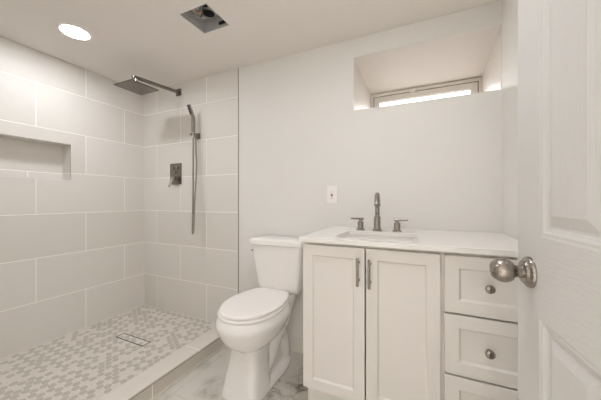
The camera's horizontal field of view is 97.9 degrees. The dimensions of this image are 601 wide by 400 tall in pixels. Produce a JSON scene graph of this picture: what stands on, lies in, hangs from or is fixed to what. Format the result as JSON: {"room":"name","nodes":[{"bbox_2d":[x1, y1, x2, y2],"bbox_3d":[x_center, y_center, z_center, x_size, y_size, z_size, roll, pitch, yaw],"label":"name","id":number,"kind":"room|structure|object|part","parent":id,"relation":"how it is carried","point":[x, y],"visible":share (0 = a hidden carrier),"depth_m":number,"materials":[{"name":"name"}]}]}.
{"room":"bathroom","nodes":[
{"label":"bathroom","id":0,"kind":"room"},
{"bbox_2d":[0,36,144,359],"bbox_3d":[-1.953,0.016,1.752,0.152,2.122,2.004,0,0,25],"label":"wall","id":1,"kind":"structure","parent":0,"point":[72,140],"depth_m":1.99,"materials":[{"name":"tile"}]},
{"bbox_2d":[153,346,307,399],"bbox_3d":[-0.603,1.117,1.135,3.019,0.080,2.004,0,0,25],"label":"floor","id":2,"kind":"structure","parent":0,"point":[206,381],"depth_m":1.53,"materials":[{"name":"stone"}]},
{"bbox_2d":[0,305,214,399],"bbox_3d":[-1.434,1.047,1.523,0.985,0.058,1.779,0,0,25],"label":"floor","id":3,"kind":"structure","parent":2,"relation":"on","point":[90,362],"depth_m":1.69,"materials":[{"name":"tile"}]},
{"bbox_2d":[117,333,149,346],"bbox_3d":[-1.223,1.018,1.909,0.301,0.002,0.063,0,0,25],"label":"linear drain","id":4,"kind":"object","parent":3,"relation":"on","point":[138,341],"visible":1,"depth_m":1.91,"materials":[{"name":"grey metal"}]},
{"bbox_2d":[98,327,225,399],"bbox_3d":[-0.924,1.030,1.290,0.136,0.093,1.779,0,0,25],"label":"shower curb","id":5,"kind":"object","parent":2,"relation":"on","point":[149,384],"visible":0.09,"depth_m":1.54,"materials":[{"name":"tile"}]},
{"bbox_3d":[-0.869,0.996,1.265,0.004,0.004,1.779,0,0,25],"label":"edge trim","id":6,"kind":"part","parent":5,"relation":"part of","materials":[{"name":"silver metal"}]},
{"bbox_2d":[215,235,304,399],"bbox_3d":[-0.230,0.667,1.594,0.416,0.820,0.642,0,0,25],"label":"toilet","id":7,"kind":"object","parent":2,"relation":"on","point":[252,323],"visible":1,"depth_m":1.48,"materials":[{"name":"white ceramic"}]},
{"bbox_3d":[-0.273,0.623,1.536,0.358,0.015,0.462,0,0,25],"label":"seat","id":8,"kind":"part","parent":7,"relation":"part of","materials":[{"name":"white plastic"}]},
{"bbox_3d":[-0.269,0.602,1.546,0.346,0.017,0.465,0,0,25],"label":"lid","id":9,"kind":"part","parent":7,"relation":"part of","materials":[{"name":"white plastic"}]},
{"bbox_3d":[-0.251,0.850,1.586,0.377,0.455,0.604,0,0,25],"label":"bowl","id":10,"kind":"part","parent":7,"relation":"part of","materials":[{"name":"white ceramic"}]},
{"bbox_3d":[-0.134,0.459,1.796,0.376,0.313,0.181,0,0,25],"label":"tank","id":11,"kind":"part","parent":7,"relation":"part of","materials":[{"name":"white ceramic"}]},
{"bbox_3d":[-0.137,0.279,1.790,0.404,0.044,0.197,0,0,25],"label":"tank lid","id":12,"kind":"part","parent":7,"relation":"part of","materials":[{"name":"white ceramic"}]},
{"bbox_2d":[303,242,517,399],"bbox_3d":[0.521,0.637,1.274,0.887,0.880,0.582,0,0,25],"label":"vanity cabinet","id":13,"kind":"object","parent":2,"relation":"on","point":[416,324],"visible":0.94,"depth_m":1.05,"materials":[{"name":"white paint"}]},
{"bbox_3d":[0.146,0.538,1.176,0.285,0.665,0.020,0,0,25],"label":"door","id":14,"kind":"part","parent":13,"relation":"part of","materials":[{"name":"white paint"}]},
{"bbox_3d":[0.241,0.302,1.101,0.012,0.118,0.036,0,0,25],"label":"bar handle","id":15,"kind":"part","parent":13,"relation":"part of","materials":[{"name":"silver metal"}]},
{"bbox_3d":[0.285,0.305,1.081,0.012,0.120,0.036,0,0,25],"label":"bar handle","id":16,"kind":"part","parent":13,"relation":"part of","materials":[{"name":"silver metal"}]},
{"bbox_3d":[0.407,0.538,1.056,0.278,0.665,0.020,0,0,25],"label":"door","id":17,"kind":"part","parent":13,"relation":"part of","materials":[{"name":"white paint"}]},
{"bbox_2d":[299,226,517,271],"bbox_3d":[0.521,0.253,1.292,0.902,0.161,0.577,0,0,25],"label":"countertop","id":18,"kind":"structure","parent":13,"relation":"on","point":[480,243],"depth_m":1.16,"materials":[{"name":"white stone"}]},
{"bbox_2d":[351,192,407,231],"bbox_3d":[0.414,0.065,1.418,0.310,0.214,0.153,0,0,25],"label":"faucet","id":19,"kind":"object","parent":18,"relation":"on","point":[377,219],"visible":1,"depth_m":1.45,"materials":[{"name":"silver metal"}]},
{"bbox_3d":[0.345,0.142,1.504,0.049,0.060,0.049,0,0,25],"label":"handle","id":20,"kind":"part","parent":19,"relation":"part of","materials":[{"name":"silver metal"}]},
{"bbox_3d":[0.414,0.065,1.418,0.053,0.214,0.153,0,0,19],"label":"spout","id":21,"kind":"part","parent":19,"relation":"part of","materials":[{"name":"silver metal"}]},
{"bbox_3d":[0.525,0.142,1.423,0.049,0.060,0.049,0,0,25],"label":"handle","id":22,"kind":"part","parent":19,"relation":"part of","materials":[{"name":"silver metal"}]},
{"bbox_3d":[0.542,0.108,1.415,0.074,0.013,0.013,0,0,25],"label":"lever","id":23,"kind":"part","parent":19,"relation":"part of","materials":[{"name":"silver metal"}]},
{"bbox_3d":[0.675,0.763,0.934,0.282,0.216,0.020,0,0,25],"label":"drawer","id":24,"kind":"part","parent":13,"relation":"part of","materials":[{"name":"white paint"}]},
{"bbox_3d":[0.675,0.536,0.934,0.282,0.221,0.020,0,0,25],"label":"drawer","id":25,"kind":"part","parent":13,"relation":"part of","materials":[{"name":"white paint"}]},
{"bbox_3d":[0.675,0.312,0.934,0.282,0.213,0.020,0,0,25],"label":"drawer","id":26,"kind":"part","parent":13,"relation":"part of","materials":[{"name":"white paint"}]},
{"bbox_3d":[0.662,0.536,0.914,0.030,0.030,0.027,0,0,25],"label":"knob","id":27,"kind":"part","parent":13,"relation":"part of","materials":[{"name":"silver metal"}]},
{"bbox_3d":[0.662,0.310,0.914,0.030,0.030,0.027,0,0,25],"label":"knob","id":28,"kind":"part","parent":13,"relation":"part of","materials":[{"name":"silver metal"}]},
{"bbox_2d":[0,0,501,88],"bbox_3d":[-0.458,-1.051,1.454,3.019,0.012,2.704,0,0,25],"label":"ceiling","id":29,"kind":"structure","parent":0,"point":[150,40],"depth_m":1.58,"materials":[{"name":"paint"}]},
{"bbox_2d":[56,23,91,40],"bbox_3d":[-1.403,-1.043,1.627,0.170,0.004,0.170,0,0,25],"label":"recessed light","id":30,"kind":"object","parent":29,"relation":"in","point":[73,31],"visible":1,"depth_m":1.62,"materials":[{"name":"white plastic"}]},
{"bbox_2d":[180,4,228,33],"bbox_3d":[-0.552,-1.087,1.517,0.194,0.086,0.185,0,0,25],"label":"exhaust fan housing","id":31,"kind":"object","parent":29,"relation":"attached to","point":[203,17],"visible":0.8,"depth_m":1.58,"materials":[{"name":"metal"}]},
{"bbox_2d":[145,1,501,333],"bbox_3d":[-0.048,0.016,2.292,3.069,2.122,0.771,0,0,25],"label":"wall","id":32,"kind":"structure","parent":0,"point":[308,124],"depth_m":1.85,"materials":[{"name":"paint"}]},
{"bbox_2d":[114,75,180,95],"bbox_3d":[-1.187,-0.920,2.118,0.211,0.142,0.491,0,0,25],"label":"shower","id":33,"kind":"object","parent":32,"relation":"attached to","point":[133,85],"visible":1,"depth_m":2.01,"materials":[{"name":"grey metal"}]},
{"bbox_3d":[-1.175,-0.944,2.149,0.026,0.055,0.410,0,0,25],"label":"arm","id":34,"kind":"part","parent":33,"relation":"part of","materials":[{"name":"grey metal"}]},
{"bbox_2d":[168,163,181,187],"bbox_3d":[-1.133,-0.219,2.328,0.140,0.219,0.065,0,0,25],"label":"shower valve","id":35,"kind":"object","parent":32,"relation":"attached to","point":[175,169],"visible":1,"depth_m":2.33,"materials":[{"name":"grey metal"}]},
{"bbox_3d":[-1.121,-0.191,2.324,0.040,0.040,0.048,0,0,25],"label":"handle","id":36,"kind":"part","parent":35,"relation":"part of","materials":[{"name":"silver metal"}]},
{"bbox_2d":[189,132,199,140],"bbox_3d":[-0.899,-0.537,2.220,0.063,0.072,0.067,0,0,25],"label":"holder","id":37,"kind":"object","parent":32,"relation":"attached to","point":[196,135],"visible":0.93,"depth_m":2.21,"materials":[{"name":"silver metal"}]},
{"bbox_2d":[187,104,196,233],"bbox_3d":[-0.893,-0.254,2.185,0.068,1.075,0.085,0,0,25],"label":"shower","id":38,"kind":"object","parent":37,"relation":"attached to","point":[189,107],"visible":1,"depth_m":2.19,"materials":[{"name":"silver metal"}]},
{"bbox_2d":[238,68,238,293],"bbox_3d":[-0.493,-0.030,2.073,0.002,2.029,0.006,0,0,25],"label":"trim","id":39,"kind":"structure","parent":32,"relation":"attached to","point":[238,68],"depth_m":2.07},
{"bbox_2d":[288,331,302,353],"bbox_3d":[0.275,1.012,1.718,1.705,0.130,0.014,0,0,25],"label":"baseboard","id":40,"kind":"structure","parent":32,"relation":"attached to","point":[295,339],"depth_m":1.85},
{"bbox_2d":[327,186,337,203],"bbox_3d":[0.210,-0.033,1.748,0.074,0.124,0.012,0,0,25],"label":"wall outlet","id":41,"kind":"object","parent":32,"relation":"attached to","point":[332,191],"visible":1,"depth_m":1.74,"materials":[{"name":"white plastic"}]},
{"bbox_2d":[330,190,333,199],"bbox_3d":[0.210,-0.033,1.747,0.033,0.068,0.002,0,0,25],"label":"receptacle","id":42,"kind":"object","parent":41,"relation":"attached to","point":[331,191],"depth_m":1.74,"materials":[{"name":"white plastic"}]},
{"bbox_2d":[371,77,481,107],"bbox_3d":[0.990,-0.748,2.128,0.812,0.335,0.086,0,0,25],"label":"window","id":43,"kind":"structure","parent":32,"relation":"in","point":[469,86],"depth_m":2.10,"materials":[{"name":"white glass"}]},
{"bbox_3d":[0.994,-0.748,2.136,0.668,0.191,0.004,0,0,25],"label":"pane","id":44,"kind":"part","parent":43,"relation":"part of","materials":[{"name":"clear glass"}]},
{"bbox_2d":[502,0,517,238],"bbox_3d":[0.704,0.016,0.483,0.100,2.122,1.904,0,0,25],"label":"wall","id":45,"kind":"structure","parent":0,"point":[509,7],"depth_m":1.24,"materials":[{"name":"paint"}]},
{"bbox_2d":[489,0,600,399],"bbox_3d":[0.379,0.056,0.269,0.175,2.018,0.766,0,0,25],"label":"door","id":46,"kind":"structure","parent":45,"relation":"in","point":[558,269],"depth_m":0.47,"materials":[{"name":"white paint"}]},
{"bbox_3d":[0.460,0.156,0.579,0.063,0.052,0.052,0,0,25],"label":"knob","id":47,"kind":"part","parent":46,"relation":"part of","materials":[{"name":"silver metal"}]}
]}

